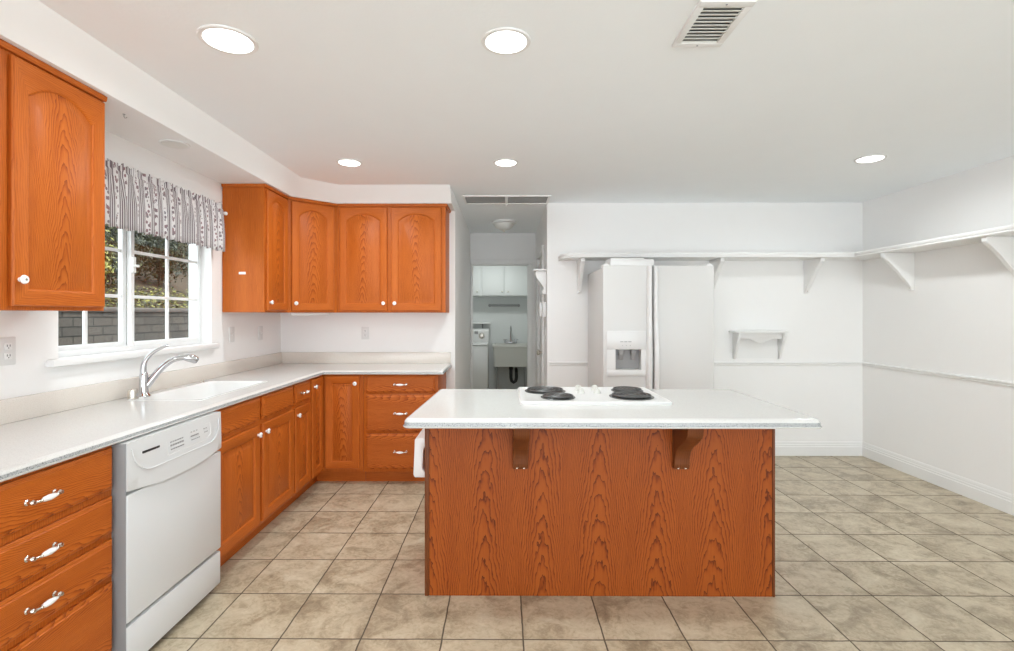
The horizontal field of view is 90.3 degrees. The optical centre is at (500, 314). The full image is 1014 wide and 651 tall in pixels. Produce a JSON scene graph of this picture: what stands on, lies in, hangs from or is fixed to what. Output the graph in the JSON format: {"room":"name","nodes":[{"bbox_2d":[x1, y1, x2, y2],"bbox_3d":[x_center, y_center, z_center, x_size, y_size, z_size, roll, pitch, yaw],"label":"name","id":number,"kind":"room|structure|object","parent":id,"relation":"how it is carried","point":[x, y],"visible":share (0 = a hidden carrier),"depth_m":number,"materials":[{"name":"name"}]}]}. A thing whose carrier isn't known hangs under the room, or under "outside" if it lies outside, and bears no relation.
{"room":"kitchen","nodes":[
{"label":"kitchen","id":0,"kind":"room"},
{"bbox_2d":[0,130,280,399],"bbox_3d":[-2.127,0.142,1.176,0.160,2.440,7.125,0,0,0],"label":"wall","id":1,"kind":"structure","parent":0,"point":[35,332],"depth_m":2.93,"materials":[{"name":"paint"}]},
{"bbox_2d":[0,337,15,365],"bbox_3d":[-2.033,0.152,2.058,0.017,0.116,0.116,0,0,0],"label":"outlet plate","id":2,"kind":"object","parent":1,"relation":"attached to","point":[7,344],"visible":1,"depth_m":2.08,"materials":[{"name":"white plastic"}]},
{"bbox_2d":[4,343,11,349],"bbox_3d":[-2.034,0.132,2.081,0.003,0.028,0.032,0,0,0],"label":"socket","id":3,"kind":"object","parent":2,"relation":"attached to","point":[7,346],"depth_m":2.08,"materials":[{"name":"white plastic"}]},
{"bbox_2d":[4,352,11,359],"bbox_3d":[-2.034,0.172,2.081,0.003,0.028,0.032,0,0,0],"label":"socket","id":4,"kind":"object","parent":2,"relation":"attached to","point":[7,355],"depth_m":2.08,"materials":[{"name":"white plastic"}]},
{"bbox_2d":[0,39,106,310],"bbox_3d":[-1.863,-0.481,1.750,0.350,0.932,0.895,0,0,0],"label":"upper cabinet","id":5,"kind":"object","parent":1,"relation":"attached to","point":[52,124],"visible":1,"depth_m":1.91,"materials":[{"name":"brown wood"}]},
{"bbox_2d":[45,229,219,367],"bbox_3d":[-2.076,-0.214,2.909,0.176,0.907,1.320,0,0,0],"label":"window","id":6,"kind":"structure","parent":1,"relation":"in","point":[89,353],"depth_m":2.87,"materials":[{"name":"plastic"}]},
{"bbox_2d":[0,352,450,424],"bbox_3d":[-1.252,0.398,2.910,1.565,0.100,3.443,0,0,0],"label":"backsplash","id":7,"kind":"structure","parent":1,"relation":"attached to","point":[20,408],"depth_m":3.12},
{"bbox_2d":[229,327,234,341],"bbox_3d":[-2.022,0.152,3.798,0.017,0.116,0.072,0,0,0],"label":"switch plate","id":8,"kind":"object","parent":1,"relation":"attached to","point":[231,329],"visible":1,"depth_m":3.79,"materials":[{"name":"white plastic"}]},
{"bbox_2d":[221,184,288,311],"bbox_3d":[-1.850,-0.481,3.852,0.350,0.932,0.401,0,0,0],"label":"upper cabinet","id":9,"kind":"object","parent":1,"relation":"attached to","point":[255,256],"visible":1,"depth_m":3.67,"materials":[{"name":"brown wood"}]},
{"bbox_2d":[258,326,262,339],"bbox_3d":[-2.018,0.157,4.248,0.017,0.116,0.072,0,0,0],"label":"switch plate","id":10,"kind":"object","parent":1,"relation":"attached to","point":[260,328],"visible":1,"depth_m":4.24,"materials":[{"name":"white plastic"}]},
{"bbox_2d":[258,197,336,312],"bbox_3d":[-1.712,-0.481,4.339,0.620,0.932,0.587,0,0,0],"label":"upper cabinet","id":11,"kind":"object","parent":1,"relation":"attached to","point":[312,224],"visible":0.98,"depth_m":4.17,"materials":[{"name":"brown wood"}]},
{"bbox_2d":[288,313,329,315],"bbox_3d":[-1.622,-0.002,4.281,0.340,0.025,0.060,0,0,-45],"label":"light","id":12,"kind":"object","parent":11,"relation":"attached to","point":[291,314],"visible":0.93,"depth_m":4.25,"materials":[{"name":"white plastic"}]},
{"bbox_2d":[0,0,454,210],"bbox_3d":[-1.245,-1.013,1.121,1.605,0.130,7.025,0,0,0],"label":"soffit","id":13,"kind":"structure","parent":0,"point":[153,111],"depth_m":2.55,"materials":[{"name":"paint"}]},
{"bbox_2d":[159,139,190,148],"bbox_3d":[-1.812,-0.943,2.802,0.150,0.009,0.150,0,0,0],"label":"recessed light","id":14,"kind":"object","parent":13,"relation":"in","point":[175,144],"visible":1,"depth_m":2.79,"materials":[{"name":"white plastic"}]},
{"bbox_2d":[281,313,443,351],"bbox_3d":[-1.272,0.142,4.683,1.505,2.440,0.100,0,0,0],"label":"wall","id":15,"kind":"structure","parent":0,"point":[334,332],"depth_m":4.63,"materials":[{"name":"paint"}]},
{"bbox_2d":[361,327,368,338],"bbox_3d":[-1.245,0.172,4.628,0.072,0.116,0.010,0,0,0],"label":"outlet plate","id":16,"kind":"object","parent":15,"relation":"attached to","point":[364,330],"visible":1,"depth_m":4.63,"materials":[{"name":"white plastic"}]},
{"bbox_2d":[337,204,450,312],"bbox_3d":[-0.932,-0.481,4.457,0.948,0.932,0.342,0,0,0],"label":"upper cabinet","id":17,"kind":"object","parent":15,"relation":"attached to","point":[392,258],"visible":1,"depth_m":4.31,"materials":[{"name":"brown wood"}]},
{"bbox_2d":[444,198,469,388],"bbox_3d":[-0.463,0.142,5.716,0.100,2.440,2.175,0,0,0],"label":"wall","id":18,"kind":"structure","parent":0,"point":[457,321],"depth_m":4.97,"materials":[{"name":"paint"}]},
{"bbox_2d":[473,297,526,388],"bbox_3d":[-0.284,0.142,8.802,1.917,2.440,0.100,0,0,0],"label":"wall","id":19,"kind":"structure","parent":0,"point":[501,319],"depth_m":8.75,"materials":[{"name":"paint"}]},
{"bbox_2d":[473,322,490,327],"bbox_3d":[-0.433,0.192,8.673,0.520,0.100,0.160,0,0,0],"label":"ledge","id":20,"kind":"object","parent":19,"relation":"attached to","point":[482,323],"visible":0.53,"depth_m":8.67,"materials":[{"name":"white plastic"}]},
{"bbox_2d":[473,266,526,296],"bbox_3d":[-0.079,-0.685,8.571,1.230,0.765,0.349,0,0,0],"label":"laundry cabinet","id":21,"kind":"object","parent":19,"relation":"attached to","point":[488,281],"visible":0.63,"depth_m":8.42,"materials":[{"name":"paint"}]},
{"bbox_2d":[488,304,519,306],"bbox_3d":[0.057,-0.153,8.715,0.552,0.052,0.069,0,0,0],"label":"towel bar","id":22,"kind":"object","parent":19,"relation":"attached to","point":[489,305],"visible":1,"depth_m":8.69,"materials":[{"name":"grey metal"}]},
{"bbox_2d":[470,233,534,386],"bbox_3d":[0.028,0.142,6.750,0.867,2.440,0.100,0,0,0],"label":"wall","id":23,"kind":"structure","parent":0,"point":[482,245],"depth_m":6.70,"materials":[{"name":"paint"}]},
{"bbox_2d":[470,259,532,388],"bbox_3d":[0.014,0.315,6.743,0.835,2.095,0.134,0,0,0],"label":"door frame","id":24,"kind":"structure","parent":23,"relation":"attached to","point":[473,262],"depth_m":6.68,"materials":[{"name":"white paint"}]},
{"bbox_2d":[38,0,1013,232],"bbox_3d":[0.724,-1.128,3.295,5.915,0.100,11.400,0,0,0],"label":"ceiling","id":25,"kind":"structure","parent":0,"point":[600,106],"depth_m":2.44,"materials":[{"name":"paint"}]},
{"bbox_2d":[196,24,258,54],"bbox_3d":[-1.070,-1.073,1.980,0.216,0.009,0.216,0,0,0],"label":"recessed light","id":26,"kind":"object","parent":25,"relation":"in","point":[222,38],"visible":1,"depth_m":1.96,"materials":[{"name":"white plastic"}]},
{"bbox_2d":[336,159,361,166],"bbox_3d":[-1.074,-1.073,3.574,0.176,0.009,0.176,0,0,0],"label":"recessed light","id":27,"kind":"object","parent":25,"relation":"in","point":[344,162],"visible":1,"depth_m":3.55,"materials":[{"name":"white plastic"}]},
{"bbox_2d":[492,219,516,231],"bbox_3d":[0.038,-1.015,5.850,0.290,0.126,0.290,0,0,0],"label":"hall light","id":28,"kind":"object","parent":25,"relation":"attached to","point":[501,224],"visible":1,"depth_m":5.76,"materials":[{"name":"white glass"}]},
{"bbox_2d":[493,159,517,166],"bbox_3d":[0.035,-1.073,3.575,0.176,0.009,0.176,0,0,0],"label":"recessed light","id":29,"kind":"object","parent":25,"relation":"in","point":[500,162],"visible":1,"depth_m":3.56,"materials":[{"name":"white plastic"}]},
{"bbox_2d":[481,27,530,54],"bbox_3d":[0.021,-1.073,1.988,0.196,0.009,0.196,0,0,0],"label":"recessed light","id":30,"kind":"object","parent":25,"relation":"in","point":[502,40],"visible":1,"depth_m":1.97,"materials":[{"name":"white plastic"}]},
{"bbox_2d":[462,195,550,205],"bbox_3d":[0.053,-1.057,4.720,0.800,0.042,0.330,0,0,0],"label":"air vent","id":31,"kind":"object","parent":25,"relation":"attached to","point":[468,199],"visible":1,"depth_m":4.71,"materials":[{"name":"metal"}]},
{"bbox_2d":[672,0,756,46],"bbox_3d":[0.778,-1.071,1.866,0.192,0.014,0.294,0,0,0],"label":"ceiling vent","id":32,"kind":"object","parent":25,"relation":"in","point":[710,23],"visible":1,"depth_m":1.85,"materials":[{"name":"white plastic"}]},
{"bbox_2d":[854,154,886,162],"bbox_3d":[2.553,-1.073,3.483,0.188,0.009,0.188,0,0,0],"label":"recessed light","id":33,"kind":"object","parent":25,"relation":"in","point":[876,157],"visible":1,"depth_m":3.46,"materials":[{"name":"white plastic"}]},
{"bbox_2d":[535,207,545,385],"bbox_3d":[0.506,0.142,5.890,0.100,2.440,1.814,0,0,0],"label":"wall","id":34,"kind":"structure","parent":0,"point":[540,235],"depth_m":6.09,"materials":[{"name":"paint"}]},
{"bbox_2d":[533,269,545,294],"bbox_3d":[0.388,-0.323,5.058,0.125,0.250,0.200,0,0,0],"label":"shelf","id":35,"kind":"object","parent":34,"relation":"attached to","point":[540,274],"visible":1,"depth_m":5.00,"materials":[{"name":"white paint"}]},
{"bbox_2d":[536,245,543,385],"bbox_3d":[0.443,0.317,5.707,0.122,2.090,0.880,0,0,0],"label":"door","id":36,"kind":"structure","parent":34,"relation":"in","point":[540,352],"depth_m":5.78,"materials":[{"name":"white paint"}]},
{"bbox_2d":[539,302,545,316],"bbox_3d":[0.420,-0.048,5.057,0.060,0.150,0.100,0,0,0],"label":"wall phone","id":37,"kind":"object","parent":34,"relation":"attached to","point":[542,305],"visible":1,"depth_m":5.01,"materials":[{"name":"white plastic"}]},
{"bbox_2d":[149,456,1013,650],"bbox_3d":[0.724,1.402,3.295,5.915,0.080,11.400,0,0,0],"label":"floor","id":38,"kind":"structure","parent":0,"point":[871,555],"depth_m":2.48,"materials":[{"name":"tile"}]},
{"bbox_2d":[0,445,111,650],"bbox_3d":[-1.709,0.921,1.564,0.632,0.882,0.626,0,0,0],"label":"base cabinet","id":39,"kind":"object","parent":38,"relation":"on","point":[56,519],"visible":1,"depth_m":1.64,"materials":[{"name":"brown wood"}]},
{"bbox_2d":[0,352,451,481],"bbox_3d":[-1.248,0.413,2.910,1.571,0.130,3.443,0,0,0],"label":"countertop","id":40,"kind":"structure","parent":39,"relation":"on","point":[38,431],"depth_m":2.44,"materials":[{"name":"white stone"}]},
{"bbox_2d":[127,389,138,399],"bbox_3d":[-1.948,0.421,2.668,0.052,0.054,0.052,0,0,0],"label":"air gap","id":41,"kind":"object","parent":40,"relation":"on","point":[131,393],"visible":1,"depth_m":2.65,"materials":[{"name":"silver metal"}]},
{"bbox_2d":[138,344,198,396],"bbox_3d":[-1.865,0.307,2.829,0.300,0.281,0.068,0,0,-45],"label":"faucet","id":42,"kind":"object","parent":40,"relation":"on","point":[145,382],"visible":0.99,"depth_m":2.76,"materials":[{"name":"silver metal"}]},
{"bbox_2d":[127,381,267,400],"bbox_3d":[-1.746,0.538,2.984,0.392,0.189,0.757,0,0,0],"label":"sink","id":43,"kind":"object","parent":40,"relation":"in","point":[209,389],"visible":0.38,"depth_m":3.19,"materials":[{"name":"ceramic"}]},
{"bbox_2d":[112,412,220,650],"bbox_3d":[-1.684,0.922,2.192,0.614,0.879,0.626,0,0,0],"label":"dishwasher","id":44,"kind":"object","parent":38,"relation":"on","point":[166,482],"visible":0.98,"depth_m":2.08,"materials":[{"name":"white plastic"}]},
{"bbox_2d":[213,385,293,566],"bbox_3d":[-1.705,0.921,2.992,0.620,0.882,0.962,0,0,0],"label":"base cabinet","id":45,"kind":"object","parent":38,"relation":"on","point":[257,448],"visible":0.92,"depth_m":2.92,"materials":[{"name":"brown wood"}]},
{"bbox_2d":[282,380,310,511],"bbox_3d":[-1.695,0.921,3.629,0.632,0.882,0.308,0,0,0],"label":"base cabinet","id":46,"kind":"object","parent":38,"relation":"on","point":[301,406],"visible":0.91,"depth_m":3.60,"materials":[{"name":"brown wood"}]},
{"bbox_2d":[300,375,365,495],"bbox_3d":[-1.555,0.921,4.202,0.905,0.882,0.837,0,0,0],"label":"base cabinet","id":47,"kind":"object","parent":38,"relation":"on","point":[337,401],"visible":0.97,"depth_m":4.02,"materials":[{"name":"brown wood"}]},
{"bbox_2d":[364,372,445,480],"bbox_3d":[-0.801,0.921,4.299,0.598,0.882,0.632,0,0,0],"label":"base cabinet","id":48,"kind":"object","parent":38,"relation":"on","point":[389,446],"visible":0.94,"depth_m":4.02,"materials":[{"name":"brown wood"}]},
{"bbox_2d":[473,329,488,388],"bbox_3d":[-0.545,0.794,8.362,0.680,1.095,0.684,0,0,0],"label":"washing machine","id":49,"kind":"object","parent":38,"relation":"on","point":[480,336],"visible":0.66,"depth_m":8.02,"materials":[{"name":"white metal"}]},
{"bbox_2d":[492,343,526,388],"bbox_3d":[0.170,0.931,8.429,0.610,0.862,0.630,0,0,0],"label":"utility sink","id":50,"kind":"object","parent":38,"relation":"on","point":[510,355],"visible":0.84,"depth_m":8.15,"materials":[{"name":"plastic"}]},
{"bbox_2d":[492,343,526,366],"bbox_3d":[0.170,0.676,8.419,0.610,0.352,0.610,0,0,0],"label":"basin","id":51,"kind":"object","parent":50,"relation":"in","point":[505,354],"depth_m":8.15,"materials":[{"name":"plastic"}]},
{"bbox_2d":[503,326,517,342],"bbox_3d":[0.171,0.346,8.616,0.260,0.308,0.200,0,0,0],"label":"faucet","id":52,"kind":"object","parent":50,"relation":"on","point":[505,341],"visible":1,"depth_m":8.68,"materials":[{"name":"silver metal"}]},
{"bbox_2d":[413,428,774,596],"bbox_3d":[0.442,0.926,2.613,1.761,0.872,0.768,0,0,0],"label":"kitchen island","id":53,"kind":"object","parent":38,"relation":"on","point":[509,512],"visible":0.88,"depth_m":2.43,"materials":[{"name":"brown wood"}]},
{"bbox_2d":[403,389,821,428],"bbox_3d":[0.482,0.468,2.593,1.804,0.040,0.896,0,0,0],"label":"island countertop","id":54,"kind":"structure","parent":53,"relation":"on","point":[448,408],"depth_m":2.28,"materials":[{"name":"white stone"}]},
{"bbox_2d":[518,384,671,404],"bbox_3d":[0.474,0.426,2.735,0.752,0.043,0.505,0,0,0],"label":"cooktop","id":55,"kind":"object","parent":54,"relation":"in","point":[536,395],"visible":1,"depth_m":2.64,"materials":[{"name":"white ceramic"}]},
{"bbox_2d":[588,263,713,388],"bbox_3d":[1.277,0.474,4.423,0.896,1.776,0.817,0,0,0],"label":"refrigerator","id":56,"kind":"object","parent":38,"relation":"on","point":[650,327],"visible":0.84,"depth_m":4.07,"materials":[{"name":"white plastic"}]},
{"bbox_2d":[605,258,653,265],"bbox_3d":[1.065,-0.424,4.198,0.352,0.062,0.240,0,0,0],"label":"storage box","id":57,"kind":"object","parent":56,"relation":"on","point":[612,261],"visible":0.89,"depth_m":4.08,"materials":[{"name":"white plastic"}]},
{"bbox_2d":[546,203,862,440],"bbox_3d":[2.021,0.142,4.923,3.143,2.440,0.100,0,0,0],"label":"wall","id":58,"kind":"structure","parent":0,"point":[825,323],"depth_m":4.87,"materials":[{"name":"paint"}]},
{"bbox_2d":[549,362,861,365],"bbox_3d":[1.980,0.476,4.863,3.023,0.036,0.020,0,0,0],"label":"trim","id":59,"kind":"structure","parent":58,"relation":"attached to","point":[550,363],"depth_m":4.86,"materials":[{"name":"white paint"}]},
{"bbox_2d":[558,252,854,292],"bbox_3d":[1.888,-0.383,4.721,2.671,0.361,0.303,0,0,0],"label":"wall shelf","id":60,"kind":"object","parent":58,"relation":"attached to","point":[813,261],"visible":0.93,"depth_m":4.60,"materials":[{"name":"white paint"}]},
{"bbox_2d":[729,330,788,358],"bbox_3d":[2.466,0.291,4.789,0.530,0.275,0.160,0,0,0],"label":"shelf","id":61,"kind":"object","parent":58,"relation":"attached to","point":[746,343],"visible":1,"depth_m":4.85,"materials":[{"name":"white paint"}]},
{"bbox_2d":[775,441,861,455],"bbox_3d":[1.970,1.294,4.865,3.043,0.135,0.016,0,0,0],"label":"baseboard","id":62,"kind":"structure","parent":58,"relation":"attached to","point":[782,448],"depth_m":4.85,"materials":[{"name":"white paint"}]},
{"bbox_2d":[863,156,1013,494],"bbox_3d":[3.518,0.142,1.220,0.100,2.440,7.286,0,0,0],"label":"wall","id":63,"kind":"structure","parent":0,"point":[958,317],"depth_m":3.97,"materials":[{"name":"paint"}]},
{"bbox_2d":[836,224,1013,290],"bbox_3d":[3.332,-0.383,2.171,0.283,0.361,5.385,0,0,0],"label":"wall shelf","id":64,"kind":"object","parent":63,"relation":"attached to","point":[1000,240],"visible":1,"depth_m":3.79,"materials":[{"name":"white paint"}]},
{"bbox_2d":[862,441,1013,515],"bbox_3d":[3.460,1.294,1.220,0.016,0.135,7.286,0,0,0],"label":"baseboard","id":65,"kind":"structure","parent":63,"relation":"attached to","point":[1003,501],"depth_m":3.94,"materials":[{"name":"white paint"}]},
{"bbox_2d":[862,362,1013,386],"bbox_3d":[3.458,0.476,1.220,0.020,0.036,7.286,0,0,0],"label":"trim","id":66,"kind":"structure","parent":63,"relation":"attached to","point":[912,370],"depth_m":3.95,"materials":[{"name":"white paint"}]},
{"bbox_3d":[-3.218,1.512,6.021,2.085,0.200,10.000,0,0,0],"label":"ground","id":67,"kind":"structure","parent":0,"visible":0},
{"bbox_2d":[58,307,188,357],"bbox_3d":[-4.405,0.692,6.529,0.345,1.540,9.000,0,0,0],"label":"wall","id":68,"kind":"structure","parent":67,"relation":"on","point":[149,323],"depth_m":5.56,"materials":[{"name":"brick"}]},
{"label":"outside","id":69,"kind":"structure","parent":0,"visible":0},
{"bbox_2d":[105,261,188,308],"bbox_3d":[-7.027,-0.987,7.296,4.950,2.135,11.500,0,0,0],"label":"slope","id":70,"kind":"structure","parent":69,"point":[181,286],"depth_m":8.65,"materials":[{"name":"plant"}]},
{"bbox_2d":[105,225,117,282],"bbox_3d":[-5.320,-0.740,6.169,1.078,1.214,1.157,0,0,0],"label":"flowering shrub","id":71,"kind":"object","parent":70,"relation":"on","point":[110,257],"visible":0.02,"depth_m":6.39,"materials":[{"name":"green plant"}]},
{"bbox_2d":[105,224,153,288],"bbox_3d":[-5.700,-1.067,7.288,1.186,1.468,1.322,0,0,0],"label":"shrub","id":72,"kind":"object","parent":70,"relation":"on","point":[139,236],"visible":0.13,"depth_m":7.32,"materials":[{"name":"green plant"}]},
{"bbox_2d":[105,283,188,308],"bbox_3d":[-4.968,-0.213,6.536,0.842,0.452,8.039,0,0,0],"label":"ground cover leaves","id":73,"kind":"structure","parent":70,"relation":"on","point":[114,290],"depth_m":7.18,"materials":[{"name":"green plant"}]},
{"bbox_2d":[107,229,188,275],"bbox_3d":[-7.521,-2.084,7.799,2.056,3.648,10.500,0,0,0],"label":"hedge","id":74,"kind":"object","parent":70,"relation":"on","point":[182,248],"visible":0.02,"depth_m":10.74,"materials":[{"name":"green plant"}]},
{"bbox_2d":[126,231,188,288],"bbox_3d":[-5.843,-1.232,8.660,1.261,1.697,1.446,0,0,0],"label":"shrub","id":75,"kind":"object","parent":70,"relation":"on","point":[159,266],"visible":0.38,"depth_m":8.53,"materials":[{"name":"green plant"}]},
{"bbox_3d":[-1.998,-0.721,2.917,0.075,0.060,1.407,0,0,0],"label":"curtain rod","id":76,"kind":"object","parent":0,"visible":0},
{"bbox_2d":[105,159,224,251],"bbox_3d":[-1.962,-0.612,2.895,0.050,0.347,1.336,0,0,0],"label":"window valance","id":77,"kind":"object","parent":76,"relation":"hanging from","point":[134,200],"visible":0.78,"depth_m":2.88,"materials":[{"name":"fabric"}]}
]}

